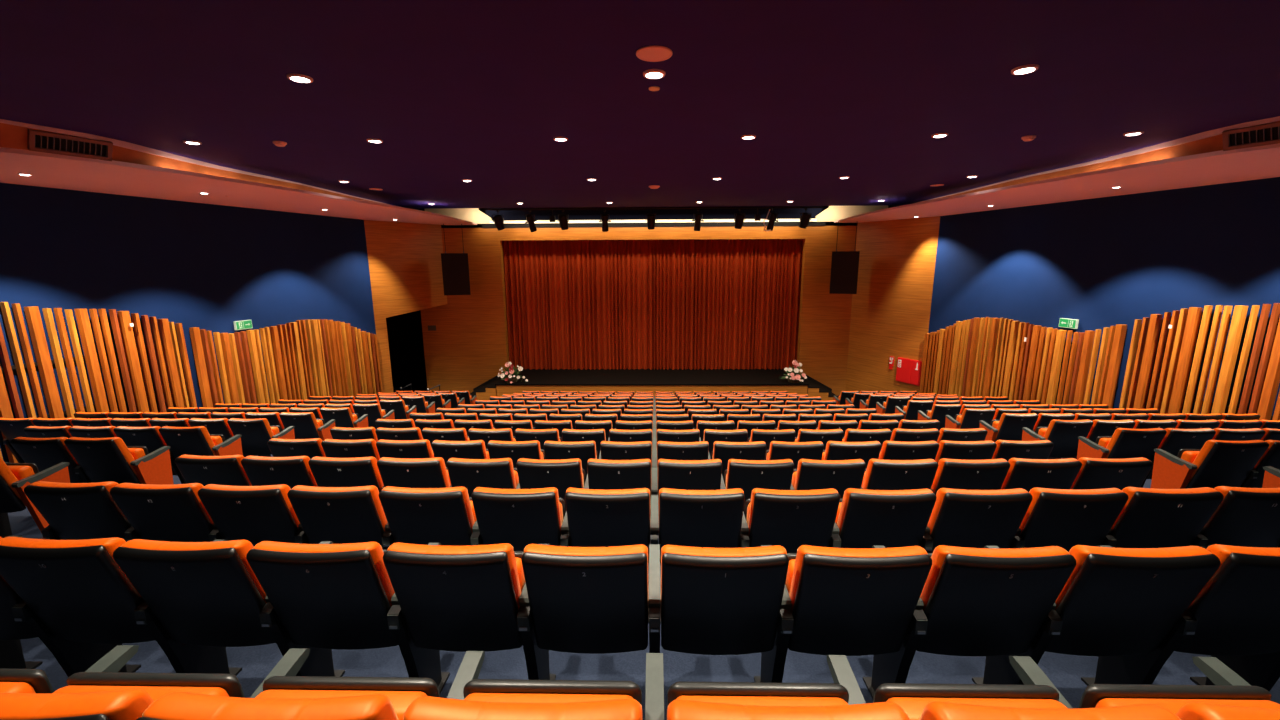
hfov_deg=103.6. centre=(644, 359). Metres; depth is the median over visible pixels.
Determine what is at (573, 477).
backrest
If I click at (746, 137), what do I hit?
recessed light
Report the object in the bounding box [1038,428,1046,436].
seat cushion
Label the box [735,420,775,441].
seat
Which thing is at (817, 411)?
cushion
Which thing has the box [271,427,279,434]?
seat cushion
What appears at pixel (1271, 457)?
cushion
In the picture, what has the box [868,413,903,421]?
seat
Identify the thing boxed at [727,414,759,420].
cushion
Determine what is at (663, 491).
cushion
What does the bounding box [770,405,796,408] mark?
cushion
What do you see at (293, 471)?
seat
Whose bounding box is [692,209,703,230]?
spotlight
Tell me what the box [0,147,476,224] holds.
ceiling
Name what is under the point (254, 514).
seat
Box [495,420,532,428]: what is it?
cushion
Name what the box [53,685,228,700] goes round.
seat cushion
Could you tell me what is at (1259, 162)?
ceiling
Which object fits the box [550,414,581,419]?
cushion
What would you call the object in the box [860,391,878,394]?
seat
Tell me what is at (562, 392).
seat
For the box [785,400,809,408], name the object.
seat
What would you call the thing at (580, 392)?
seat
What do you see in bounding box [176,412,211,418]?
seat
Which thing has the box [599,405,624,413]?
seat
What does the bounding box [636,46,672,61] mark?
ceiling speaker
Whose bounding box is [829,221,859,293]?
loudspeaker
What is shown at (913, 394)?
seat
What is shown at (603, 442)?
cushion
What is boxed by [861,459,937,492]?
seat
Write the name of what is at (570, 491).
cushion
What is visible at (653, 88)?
lens
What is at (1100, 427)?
seat
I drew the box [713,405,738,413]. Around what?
seat
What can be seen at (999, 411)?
seat
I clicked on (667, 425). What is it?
seat
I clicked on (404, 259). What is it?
wall
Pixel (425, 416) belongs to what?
seat
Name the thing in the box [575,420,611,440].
seat
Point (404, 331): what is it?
doorway
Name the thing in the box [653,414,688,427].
seat
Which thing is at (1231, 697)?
seat
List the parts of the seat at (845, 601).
foot plate, armrest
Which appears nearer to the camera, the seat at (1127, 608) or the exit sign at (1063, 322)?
the seat at (1127, 608)
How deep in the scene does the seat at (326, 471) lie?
3.98 m
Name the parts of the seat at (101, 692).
armrest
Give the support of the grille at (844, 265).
attached to the loudspeaker at (844, 264)
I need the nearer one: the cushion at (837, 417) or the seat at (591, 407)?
the cushion at (837, 417)
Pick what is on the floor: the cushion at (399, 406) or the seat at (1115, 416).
the seat at (1115, 416)
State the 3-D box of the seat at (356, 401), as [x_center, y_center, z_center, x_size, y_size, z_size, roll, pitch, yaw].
[-6.010,1.294,11.122,0.568,0.972,0.531,0,11,1]
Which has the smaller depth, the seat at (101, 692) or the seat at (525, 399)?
the seat at (101, 692)
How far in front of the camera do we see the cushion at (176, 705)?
1.06 m
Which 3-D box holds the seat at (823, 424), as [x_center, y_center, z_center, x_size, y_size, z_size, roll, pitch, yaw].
[2.652,1.251,7.066,0.568,0.972,0.531,0,11,1]
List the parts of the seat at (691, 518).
foot plate, armrest, armrest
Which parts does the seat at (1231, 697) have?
armrest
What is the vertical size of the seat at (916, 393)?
0.972 m
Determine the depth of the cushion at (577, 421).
6.80 m
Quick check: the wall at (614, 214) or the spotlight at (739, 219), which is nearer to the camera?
the spotlight at (739, 219)
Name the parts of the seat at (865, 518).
armrest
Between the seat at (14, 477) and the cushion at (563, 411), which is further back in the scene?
the cushion at (563, 411)
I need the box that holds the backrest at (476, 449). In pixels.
[433,440,487,458]
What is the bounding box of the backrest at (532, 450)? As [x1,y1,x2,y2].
[488,440,541,459]
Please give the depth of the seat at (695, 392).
14.41 m
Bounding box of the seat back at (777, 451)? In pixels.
[768,441,821,459]
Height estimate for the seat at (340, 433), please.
0.972 m
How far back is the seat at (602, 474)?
3.91 m
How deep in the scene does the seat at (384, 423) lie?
6.89 m
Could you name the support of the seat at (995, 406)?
on the floor
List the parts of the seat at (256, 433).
armrest, panel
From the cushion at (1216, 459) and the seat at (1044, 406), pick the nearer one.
the cushion at (1216, 459)
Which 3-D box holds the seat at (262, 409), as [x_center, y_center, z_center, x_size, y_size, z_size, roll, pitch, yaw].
[-6.598,1.280,9.216,0.568,0.972,0.531,0,11,1]
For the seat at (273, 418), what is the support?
on the floor
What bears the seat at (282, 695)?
on the floor
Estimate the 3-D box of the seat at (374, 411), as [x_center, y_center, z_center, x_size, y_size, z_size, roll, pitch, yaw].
[-5.453,1.294,10.154,0.621,0.972,0.531,0,11,1]
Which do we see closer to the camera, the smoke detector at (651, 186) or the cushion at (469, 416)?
the cushion at (469, 416)
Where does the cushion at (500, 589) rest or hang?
on the seat at (445, 598)
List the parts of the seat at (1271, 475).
armrest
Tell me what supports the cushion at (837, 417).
on the seat at (837, 417)
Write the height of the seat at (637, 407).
0.972 m
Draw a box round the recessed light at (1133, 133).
[1123,131,1143,135]
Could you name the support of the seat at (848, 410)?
on the floor
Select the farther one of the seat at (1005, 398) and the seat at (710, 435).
the seat at (1005, 398)
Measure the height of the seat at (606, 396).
0.972 m
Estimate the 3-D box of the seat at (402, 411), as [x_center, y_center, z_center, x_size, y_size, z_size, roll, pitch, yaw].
[-5.434,1.294,11.110,0.621,0.972,0.531,0,11,1]
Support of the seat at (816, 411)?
on the floor
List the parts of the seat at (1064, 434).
panel, armrest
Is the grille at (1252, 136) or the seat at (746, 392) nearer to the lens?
the grille at (1252, 136)
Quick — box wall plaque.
[428,325,435,330]
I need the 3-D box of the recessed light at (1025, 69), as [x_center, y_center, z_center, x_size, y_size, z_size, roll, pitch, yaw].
[3.049,-2.321,4.040,0.184,0.028,0.184,0,11,1]
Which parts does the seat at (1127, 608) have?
foot plate, bolt plate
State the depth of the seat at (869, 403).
12.54 m
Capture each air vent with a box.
[27,129,112,160]
[1222,122,1279,150]
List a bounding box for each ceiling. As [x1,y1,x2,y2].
[0,0,1279,208]
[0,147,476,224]
[834,143,1279,222]
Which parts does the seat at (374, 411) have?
armrest, panel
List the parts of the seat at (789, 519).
armrest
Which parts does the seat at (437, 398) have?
panel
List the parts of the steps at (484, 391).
wall skirting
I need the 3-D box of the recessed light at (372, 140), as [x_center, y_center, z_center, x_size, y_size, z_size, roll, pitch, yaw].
[-3.368,-2.734,6.298,0.184,0.028,0.184,0,11,1]
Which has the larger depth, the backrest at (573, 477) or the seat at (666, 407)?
the seat at (666, 407)
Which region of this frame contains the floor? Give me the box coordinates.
[8,388,1279,719]
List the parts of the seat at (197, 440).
armrest, panel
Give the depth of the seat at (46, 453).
5.08 m
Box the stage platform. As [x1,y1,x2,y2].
[496,385,807,396]
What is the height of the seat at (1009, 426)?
0.972 m
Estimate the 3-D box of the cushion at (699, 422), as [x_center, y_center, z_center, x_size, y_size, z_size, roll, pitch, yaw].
[0.963,1.030,6.899,0.497,0.459,0.210,0,11,1]
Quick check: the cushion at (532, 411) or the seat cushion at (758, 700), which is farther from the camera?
the cushion at (532, 411)
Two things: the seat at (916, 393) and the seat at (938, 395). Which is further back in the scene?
the seat at (916, 393)
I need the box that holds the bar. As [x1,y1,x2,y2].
[483,206,823,209]
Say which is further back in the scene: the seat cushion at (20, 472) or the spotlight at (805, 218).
the spotlight at (805, 218)
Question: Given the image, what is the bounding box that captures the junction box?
[549,210,554,221]
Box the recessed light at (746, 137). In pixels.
[741,135,755,139]
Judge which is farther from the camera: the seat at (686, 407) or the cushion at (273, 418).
the seat at (686, 407)
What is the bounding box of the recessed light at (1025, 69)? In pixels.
[1011,64,1038,74]
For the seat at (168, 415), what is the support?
on the floor
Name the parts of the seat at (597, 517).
armrest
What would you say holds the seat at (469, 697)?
on the floor
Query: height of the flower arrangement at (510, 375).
0.793 m
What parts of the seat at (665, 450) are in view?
armrest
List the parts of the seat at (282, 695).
armrest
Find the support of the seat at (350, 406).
on the floor
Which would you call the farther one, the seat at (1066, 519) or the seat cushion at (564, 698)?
the seat at (1066, 519)
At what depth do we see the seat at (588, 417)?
7.74 m
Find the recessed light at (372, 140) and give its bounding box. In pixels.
[366,138,382,142]
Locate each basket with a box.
[506,377,517,382]
[787,379,798,382]
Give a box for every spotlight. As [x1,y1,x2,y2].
[492,210,504,230]
[525,210,536,231]
[558,210,568,229]
[599,209,610,231]
[646,209,656,229]
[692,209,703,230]
[734,208,745,228]
[755,208,760,220]
[763,208,777,230]
[799,208,811,228]
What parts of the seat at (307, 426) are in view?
armrest, panel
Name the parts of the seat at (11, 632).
foot plate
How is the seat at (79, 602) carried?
on the floor
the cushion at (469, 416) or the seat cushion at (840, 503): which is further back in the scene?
the cushion at (469, 416)
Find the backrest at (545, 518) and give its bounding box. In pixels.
[473,487,561,534]
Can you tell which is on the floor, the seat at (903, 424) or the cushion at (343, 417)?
the seat at (903, 424)
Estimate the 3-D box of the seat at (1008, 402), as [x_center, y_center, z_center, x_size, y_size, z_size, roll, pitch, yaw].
[7.509,1.284,10.854,0.568,0.972,0.531,0,11,1]
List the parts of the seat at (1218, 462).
panel, armrest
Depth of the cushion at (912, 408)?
10.60 m
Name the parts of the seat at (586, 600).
bolt plate, armrest, foot plate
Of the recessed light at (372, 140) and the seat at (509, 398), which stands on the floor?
the seat at (509, 398)
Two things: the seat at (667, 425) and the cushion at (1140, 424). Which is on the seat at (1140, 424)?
the cushion at (1140, 424)
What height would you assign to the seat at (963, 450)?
0.972 m
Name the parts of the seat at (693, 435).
armrest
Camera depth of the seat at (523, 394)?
13.61 m
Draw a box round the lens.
[649,86,659,90]
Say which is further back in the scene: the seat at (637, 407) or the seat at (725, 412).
the seat at (637, 407)
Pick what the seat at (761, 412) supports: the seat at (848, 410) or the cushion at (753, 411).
the cushion at (753, 411)
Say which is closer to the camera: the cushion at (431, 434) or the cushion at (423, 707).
the cushion at (423, 707)
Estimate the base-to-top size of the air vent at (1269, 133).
0.220 m
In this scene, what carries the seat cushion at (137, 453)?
on the seat at (98, 459)
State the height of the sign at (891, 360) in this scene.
0.405 m
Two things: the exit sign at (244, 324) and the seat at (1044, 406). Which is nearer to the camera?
the seat at (1044, 406)
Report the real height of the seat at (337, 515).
0.972 m
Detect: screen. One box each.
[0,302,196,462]
[189,319,382,407]
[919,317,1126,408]
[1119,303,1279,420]
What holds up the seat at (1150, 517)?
on the floor
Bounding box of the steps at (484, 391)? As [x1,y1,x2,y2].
[470,374,500,399]
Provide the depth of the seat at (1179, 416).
7.64 m
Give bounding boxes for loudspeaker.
[441,224,470,294]
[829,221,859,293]
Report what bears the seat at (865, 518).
on the floor
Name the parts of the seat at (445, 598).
armrest, foot plate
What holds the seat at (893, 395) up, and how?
on the floor
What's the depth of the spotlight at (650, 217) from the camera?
14.40 m
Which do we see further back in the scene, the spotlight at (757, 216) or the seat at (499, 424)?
the spotlight at (757, 216)
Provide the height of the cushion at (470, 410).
0.459 m
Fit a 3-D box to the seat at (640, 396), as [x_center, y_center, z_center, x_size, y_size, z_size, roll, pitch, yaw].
[-0.055,1.313,12.847,0.568,0.972,0.531,0,11,1]
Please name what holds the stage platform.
on the floor
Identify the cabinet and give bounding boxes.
[896,357,921,385]
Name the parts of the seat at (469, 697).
armrest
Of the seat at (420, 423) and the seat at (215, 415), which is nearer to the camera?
the seat at (420, 423)
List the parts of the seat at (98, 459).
armrest, panel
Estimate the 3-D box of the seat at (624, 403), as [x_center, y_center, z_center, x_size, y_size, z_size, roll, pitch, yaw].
[-0.643,1.304,10.945,0.568,0.972,0.531,0,11,1]
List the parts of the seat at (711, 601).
armrest, foot plate, armrest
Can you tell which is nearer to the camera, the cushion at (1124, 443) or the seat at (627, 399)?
the cushion at (1124, 443)
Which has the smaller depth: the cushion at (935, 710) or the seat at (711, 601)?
the cushion at (935, 710)
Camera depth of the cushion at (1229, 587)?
1.99 m
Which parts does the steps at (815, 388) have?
wall skirting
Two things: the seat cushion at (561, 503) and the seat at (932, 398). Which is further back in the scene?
the seat at (932, 398)
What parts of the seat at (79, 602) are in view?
foot plate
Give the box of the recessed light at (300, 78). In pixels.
[286,73,312,82]
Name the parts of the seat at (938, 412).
panel, armrest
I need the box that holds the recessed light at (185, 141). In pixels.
[183,140,201,144]
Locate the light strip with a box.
[490,218,816,223]
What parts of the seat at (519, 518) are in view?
armrest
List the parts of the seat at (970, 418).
panel, armrest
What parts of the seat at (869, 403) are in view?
panel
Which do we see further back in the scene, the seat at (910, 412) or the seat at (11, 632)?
the seat at (910, 412)
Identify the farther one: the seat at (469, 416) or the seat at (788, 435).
the seat at (469, 416)
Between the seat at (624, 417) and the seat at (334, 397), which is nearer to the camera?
the seat at (624, 417)
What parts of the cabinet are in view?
hose door, extinguisher door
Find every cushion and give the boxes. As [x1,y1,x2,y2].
[0,418,35,425]
[0,457,20,498]
[0,537,142,598]
[0,682,35,692]
[0,689,153,719]
[8,466,33,504]
[15,437,78,464]
[30,481,120,509]
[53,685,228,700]
[68,437,136,474]
[116,426,166,445]
[121,539,265,602]
[128,448,144,480]
[142,691,398,719]
[153,418,189,426]
[162,426,215,455]
[211,436,222,445]
[230,418,273,438]
[247,412,283,429]
[253,541,394,605]
[255,689,426,719]
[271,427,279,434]
[282,412,319,436]
[300,403,324,406]
[317,420,322,438]
[322,407,354,427]
[355,404,382,417]
[381,400,406,416]
[387,542,521,610]
[403,396,426,411]
[403,696,642,719]
[424,428,467,440]
[445,413,477,419]
[455,419,492,428]
[458,404,484,408]
[464,693,632,703]
[468,408,496,413]
[469,428,513,440]
[470,501,475,521]
[479,413,512,420]
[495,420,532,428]
[499,408,527,413]
[514,471,518,485]
[515,413,546,420]
[515,429,559,441]
[515,557,524,591]
[524,544,648,619]
[530,409,558,413]
[535,420,571,428]
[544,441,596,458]
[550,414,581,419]
[559,502,562,522]
[561,409,589,413]
[562,429,605,440]
[566,488,649,494]
[575,420,611,422]
[585,414,616,415]
[588,459,650,462]
[593,409,620,410]
[601,441,651,444]
[609,429,651,431]
[621,414,652,415]
[625,409,652,410]
[656,409,683,410]
[656,414,687,415]
[657,429,699,431]
[657,441,708,444]
[658,459,721,462]
[659,488,743,494]
[661,545,786,584]
[667,699,909,719]
[677,695,848,706]
[688,409,715,410]
[692,414,723,415]
[697,420,733,424]
[703,429,746,440]
[713,441,765,458]
[719,409,747,413]
[726,459,792,488]
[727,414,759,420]
[737,420,774,429]
[746,503,749,524]
[748,488,837,534]
[750,429,794,441]
[751,409,779,413]
[762,414,795,420]
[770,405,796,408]
[777,420,815,429]
[782,409,811,414]
[785,559,795,592]
[789,545,927,611]
[792,472,795,486]
[797,429,842,441]
[798,414,831,420]
[814,408,842,413]
[817,420,856,429]
[833,413,867,420]
[835,502,841,523]
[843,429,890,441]
[845,408,874,413]
[858,420,896,428]
[886,697,1067,719]
[905,400,931,416]
[919,701,1180,719]
[920,545,1068,610]
[927,488,1027,534]
[930,404,959,419]
[959,408,993,428]
[991,404,1017,407]
[992,421,998,442]
[1019,487,1122,532]
[1033,413,1071,431]
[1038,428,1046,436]
[1044,419,1090,439]
[1055,545,1211,610]
[1095,698,1279,713]
[1098,438,1110,447]
[1105,428,1163,458]
[1111,487,1217,529]
[1133,420,1174,428]
[1157,428,1212,448]
[1175,702,1279,719]
[1181,451,1199,484]
[1188,544,1279,607]
[1190,440,1264,478]
[1214,486,1279,500]
[1254,440,1279,469]
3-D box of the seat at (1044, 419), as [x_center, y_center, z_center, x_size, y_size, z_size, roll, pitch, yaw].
[6.352,1.255,7.999,0.568,0.972,0.531,0,11,1]
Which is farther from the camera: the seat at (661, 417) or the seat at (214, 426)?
the seat at (661, 417)
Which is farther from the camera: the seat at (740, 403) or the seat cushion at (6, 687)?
the seat at (740, 403)
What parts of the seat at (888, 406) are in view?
panel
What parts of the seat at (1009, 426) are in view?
panel, armrest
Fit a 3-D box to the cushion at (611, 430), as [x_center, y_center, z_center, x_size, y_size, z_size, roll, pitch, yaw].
[-0.156,1.016,5.959,0.497,0.459,0.210,0,11,1]
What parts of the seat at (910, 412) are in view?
armrest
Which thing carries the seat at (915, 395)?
on the floor
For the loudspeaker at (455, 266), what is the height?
2.225 m
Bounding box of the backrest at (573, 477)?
[517,458,583,488]
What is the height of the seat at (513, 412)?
0.972 m
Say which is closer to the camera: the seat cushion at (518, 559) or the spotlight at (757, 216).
the seat cushion at (518, 559)
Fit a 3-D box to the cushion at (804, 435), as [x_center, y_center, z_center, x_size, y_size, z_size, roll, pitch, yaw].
[2.044,1.011,5.931,0.497,0.459,0.210,0,11,1]
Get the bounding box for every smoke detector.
[272,141,286,146]
[649,185,659,188]
[1021,135,1035,141]
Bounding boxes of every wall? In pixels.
[0,183,375,461]
[364,220,446,392]
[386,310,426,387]
[416,205,901,227]
[421,205,887,395]
[485,206,821,223]
[845,216,939,392]
[928,177,1279,414]
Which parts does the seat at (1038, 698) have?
armrest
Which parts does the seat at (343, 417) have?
armrest, panel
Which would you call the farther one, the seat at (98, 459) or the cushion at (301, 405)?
the cushion at (301, 405)
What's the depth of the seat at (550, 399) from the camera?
11.62 m
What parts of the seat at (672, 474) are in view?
armrest, armrest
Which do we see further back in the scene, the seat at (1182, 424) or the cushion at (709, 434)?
the seat at (1182, 424)
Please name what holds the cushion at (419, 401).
on the seat at (422, 406)
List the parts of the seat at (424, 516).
armrest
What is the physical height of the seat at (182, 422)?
0.972 m
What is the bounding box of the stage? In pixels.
[495,368,808,385]
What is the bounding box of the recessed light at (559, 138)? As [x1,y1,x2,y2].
[553,136,567,140]
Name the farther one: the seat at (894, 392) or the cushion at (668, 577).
the seat at (894, 392)
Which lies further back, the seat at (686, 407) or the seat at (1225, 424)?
the seat at (686, 407)
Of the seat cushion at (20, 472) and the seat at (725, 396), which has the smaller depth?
the seat cushion at (20, 472)
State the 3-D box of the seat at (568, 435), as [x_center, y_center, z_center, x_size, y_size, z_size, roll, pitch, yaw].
[-0.738,1.243,6.149,0.568,0.972,0.531,0,11,1]
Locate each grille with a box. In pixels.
[40,135,107,156]
[442,254,469,293]
[830,252,858,292]
[1228,126,1279,146]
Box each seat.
[0,418,35,462]
[0,457,69,537]
[0,536,42,668]
[0,537,154,676]
[0,645,244,719]
[0,669,53,692]
[10,437,83,482]
[23,426,71,437]
[24,481,130,540]
[33,418,73,426]
[64,437,173,484]
[68,426,116,437]
[71,418,111,426]
[74,412,108,418]
[108,412,142,418]
[110,418,150,426]
[110,483,213,541]
[113,426,172,483]
[113,539,275,675]
[136,648,439,719]
[142,412,177,418]
[149,418,189,474]
[159,426,242,483]
[166,407,197,412]
[175,454,251,485]
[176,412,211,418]
[188,418,233,440]
[197,407,228,412]
[198,484,299,545]
[210,412,245,419]
[214,403,241,407]
[227,418,294,456]
[228,407,258,412]
[241,403,269,407]
[241,455,316,488]
[245,412,283,456]
[246,541,397,676]
[258,407,289,412]
[267,438,325,458]
[269,403,296,408]
[278,400,303,404]
[279,412,334,440]
[287,485,387,549]
[289,407,322,418]
[297,403,324,408]
[303,400,328,404]
[308,456,383,492]
[309,396,331,400]
[320,407,367,427]
[321,439,379,461]
[325,404,354,413]
[328,400,353,404]
[330,427,377,442]
[332,396,354,400]
[352,404,394,428]
[354,400,380,406]
[355,396,378,399]
[356,394,377,396]
[375,419,415,427]
[375,427,422,440]
[376,439,433,458]
[377,457,450,489]
[378,394,398,396]
[378,396,401,400]
[379,400,416,419]
[379,486,475,549]
[383,542,524,693]
[395,391,413,392]
[399,394,419,398]
[402,396,434,412]
[403,651,642,719]
[409,413,444,421]
[414,391,431,393]
[414,419,454,430]
[421,394,450,412]
[421,428,468,447]
[431,440,489,466]
[433,391,450,393]
[436,408,466,415]
[437,393,464,407]
[444,413,477,426]
[446,458,518,496]
[451,391,476,403]
[454,419,494,435]
[457,404,484,412]
[467,408,496,419]
[468,428,515,448]
[470,487,564,551]
[475,400,499,408]
[479,413,513,426]
[485,404,511,413]
[487,440,544,467]
[490,396,511,404]
[494,420,534,436]
[498,408,527,419]
[500,400,524,408]
[502,394,522,400]
[513,393,531,396]
[513,397,535,404]
[513,404,539,413]
[514,413,548,427]
[515,429,561,449]
[516,458,584,512]
[517,544,648,679]
[522,391,539,394]
[524,394,543,400]
[526,400,549,408]
[529,409,558,420]
[533,393,551,396]
[534,420,573,441]
[537,397,558,404]
[541,391,558,394]
[542,405,567,413]
[544,441,597,480]
[546,395,565,400]
[549,414,581,428]
[552,401,575,408]
[553,393,571,396]
[560,391,577,394]
[560,397,581,404]
[560,488,649,563]
[561,409,589,420]
[562,429,606,458]
[567,395,587,400]
[570,405,595,413]
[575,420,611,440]
[578,401,601,408]
[579,391,595,394]
[583,459,650,516]
[584,397,605,404]
[585,414,616,428]
[589,395,608,400]
[592,409,620,420]
[598,391,614,394]
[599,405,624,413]
[599,441,651,475]
[604,401,626,408]
[608,397,629,404]
[608,429,651,441]
[611,395,631,400]
[615,420,652,436]
[617,391,633,395]
[620,414,652,421]
[624,409,652,414]
[627,405,652,409]
[630,401,652,404]
[632,397,652,400]
[633,395,652,397]
[636,391,653,399]
[645,544,793,694]
[645,653,909,719]
[648,488,749,623]
[650,441,710,519]
[651,429,700,494]
[651,459,725,513]
[653,395,674,402]
[653,397,676,406]
[653,401,678,410]
[653,405,681,415]
[653,409,684,420]
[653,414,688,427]
[653,420,693,436]
[654,391,672,397]
[654,393,673,402]
[674,391,691,396]
[677,395,697,400]
[679,397,700,404]
[682,401,704,408]
[684,405,710,413]
[688,409,716,420]
[692,414,724,428]
[694,391,710,394]
[697,420,734,440]
[700,395,719,400]
[702,429,747,458]
[703,397,724,404]
[708,401,731,408]
[711,441,765,479]
[713,391,729,394]
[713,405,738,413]
[719,409,748,420]
[722,395,741,400]
[724,459,794,511]
[727,397,748,404]
[727,414,760,429]
[732,391,749,394]
[734,401,757,408]
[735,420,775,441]
[737,393,755,396]
[741,405,767,414]
[744,395,763,400]
[744,488,840,552]
[748,429,795,450]
[751,391,768,394]
[751,397,772,404]
[751,409,780,420]
[758,393,776,396]
[759,401,783,408]
[762,414,796,427]
[765,441,823,468]
[766,395,785,400]
[770,391,787,394]
[770,405,796,414]
[775,397,796,404]
[775,420,816,436]
[778,393,797,396]
[782,409,812,420]
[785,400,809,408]
[785,545,931,698]
[788,395,808,400]
[791,459,865,498]
[795,429,843,449]
[798,397,820,404]
[798,404,825,413]
[798,414,832,427]
[811,400,835,408]
[814,408,844,419]
[816,420,857,436]
[822,441,881,468]
[827,404,854,413]
[832,413,868,424]
[833,391,858,404]
[835,488,935,552]
[842,429,891,448]
[845,408,876,418]
[846,393,873,408]
[857,420,898,431]
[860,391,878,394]
[860,394,890,408]
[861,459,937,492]
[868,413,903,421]
[873,656,1180,719]
[875,393,893,395]
[876,396,910,413]
[879,391,897,393]
[879,441,938,459]
[890,428,939,441]
[891,394,912,399]
[895,393,914,395]
[895,400,933,419]
[898,419,939,428]
[899,391,917,393]
[911,396,934,400]
[914,394,935,400]
[916,393,936,394]
[916,545,1075,684]
[918,404,961,430]
[927,488,1032,552]
[931,458,1009,494]
[933,400,959,404]
[935,396,958,400]
[935,440,996,462]
[936,394,957,396]
[937,428,987,443]
[945,408,995,428]
[959,396,983,401]
[959,404,990,413]
[960,400,986,405]
[979,413,1038,442]
[984,396,1007,400]
[987,400,1013,404]
[991,404,1019,409]
[992,440,1053,460]
[993,408,1027,419]
[1001,458,1081,492]
[1013,400,1040,404]
[1019,487,1127,551]
[1020,404,1049,408]
[1022,419,1092,458]
[1027,408,1060,413]
[1033,413,1074,458]
[1045,545,1220,685]
[1049,404,1078,408]
[1060,408,1093,413]
[1070,457,1152,489]
[1074,413,1111,420]
[1077,428,1166,487]
[1078,657,1279,719]
[1079,404,1108,408]
[1087,419,1135,442]
[1093,408,1126,413]
[1111,413,1148,420]
[1111,487,1223,548]
[1126,408,1159,413]
[1133,420,1177,478]
[1148,413,1185,420]
[1151,440,1268,488]
[1152,428,1215,488]
[1174,544,1279,691]
[1176,420,1219,428]
[1184,413,1222,420]
[1201,486,1279,547]
[1212,428,1264,440]
[1218,420,1262,428]
[1221,413,1260,419]
[1248,440,1279,487]
[1260,420,1279,428]
[1261,428,1279,440]
[1262,466,1279,487]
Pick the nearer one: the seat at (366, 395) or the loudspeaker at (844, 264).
the seat at (366, 395)
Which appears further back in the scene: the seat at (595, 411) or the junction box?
the junction box
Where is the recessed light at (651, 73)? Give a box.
[643,69,665,78]
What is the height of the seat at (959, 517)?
0.972 m
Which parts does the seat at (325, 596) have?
bolt plate, armrest, foot plate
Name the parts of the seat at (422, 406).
panel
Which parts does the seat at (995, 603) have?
foot plate, armrest, bolt plate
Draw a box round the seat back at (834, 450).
[823,441,879,459]
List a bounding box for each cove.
[0,123,381,203]
[929,121,1279,200]
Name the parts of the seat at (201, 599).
foot plate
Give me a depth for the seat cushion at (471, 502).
3.21 m
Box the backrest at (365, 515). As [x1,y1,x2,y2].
[292,485,387,531]
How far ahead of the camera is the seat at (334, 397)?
11.77 m
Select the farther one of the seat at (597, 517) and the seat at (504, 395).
the seat at (504, 395)
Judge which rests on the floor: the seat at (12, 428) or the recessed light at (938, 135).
the seat at (12, 428)
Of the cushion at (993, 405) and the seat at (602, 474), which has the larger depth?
the cushion at (993, 405)
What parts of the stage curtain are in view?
panel, panel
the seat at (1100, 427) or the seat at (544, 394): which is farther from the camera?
the seat at (544, 394)
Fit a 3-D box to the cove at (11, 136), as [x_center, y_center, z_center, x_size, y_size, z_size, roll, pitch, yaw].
[-7.087,-2.573,6.141,1.109,0.250,16.849,1,11,4]
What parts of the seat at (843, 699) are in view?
armrest, armrest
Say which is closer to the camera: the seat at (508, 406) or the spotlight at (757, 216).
the seat at (508, 406)
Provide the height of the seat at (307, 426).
0.972 m
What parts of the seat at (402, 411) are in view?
armrest, panel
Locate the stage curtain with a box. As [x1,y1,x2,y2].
[502,239,803,369]
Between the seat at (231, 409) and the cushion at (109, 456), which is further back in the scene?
the seat at (231, 409)
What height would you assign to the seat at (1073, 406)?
0.972 m
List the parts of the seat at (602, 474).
armrest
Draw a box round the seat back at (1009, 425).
[996,413,1035,437]
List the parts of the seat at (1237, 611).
foot plate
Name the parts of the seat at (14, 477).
armrest, panel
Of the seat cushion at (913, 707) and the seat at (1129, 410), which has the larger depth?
the seat at (1129, 410)
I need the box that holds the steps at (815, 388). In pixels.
[802,375,837,400]
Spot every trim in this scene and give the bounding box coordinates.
[0,119,398,206]
[482,222,825,227]
[912,116,1279,203]
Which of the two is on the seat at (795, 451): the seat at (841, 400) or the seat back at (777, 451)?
the seat back at (777, 451)
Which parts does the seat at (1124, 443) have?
panel, armrest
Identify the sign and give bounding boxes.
[233,320,252,329]
[889,356,893,368]
[1059,318,1078,328]
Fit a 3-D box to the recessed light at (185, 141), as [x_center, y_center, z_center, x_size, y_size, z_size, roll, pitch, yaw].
[-5.687,-2.732,6.344,0.184,0.028,0.184,0,11,1]
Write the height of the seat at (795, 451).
0.972 m
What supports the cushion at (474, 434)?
on the seat at (486, 435)
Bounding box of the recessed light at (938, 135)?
[931,133,948,137]
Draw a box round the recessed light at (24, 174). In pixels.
[17,173,32,175]
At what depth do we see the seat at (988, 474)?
3.89 m
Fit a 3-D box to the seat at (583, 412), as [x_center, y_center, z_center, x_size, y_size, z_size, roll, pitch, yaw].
[-1.230,1.288,9.045,0.568,0.972,0.531,0,11,1]
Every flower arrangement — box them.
[498,362,527,383]
[781,360,806,382]
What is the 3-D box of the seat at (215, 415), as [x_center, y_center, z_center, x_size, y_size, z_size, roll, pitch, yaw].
[-6.617,1.264,8.256,0.568,0.972,0.531,0,11,1]
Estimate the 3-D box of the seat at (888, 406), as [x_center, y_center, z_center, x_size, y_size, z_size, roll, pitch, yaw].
[5.852,1.276,11.842,0.621,0.972,0.531,0,11,1]
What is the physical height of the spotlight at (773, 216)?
0.639 m
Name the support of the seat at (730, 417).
on the floor

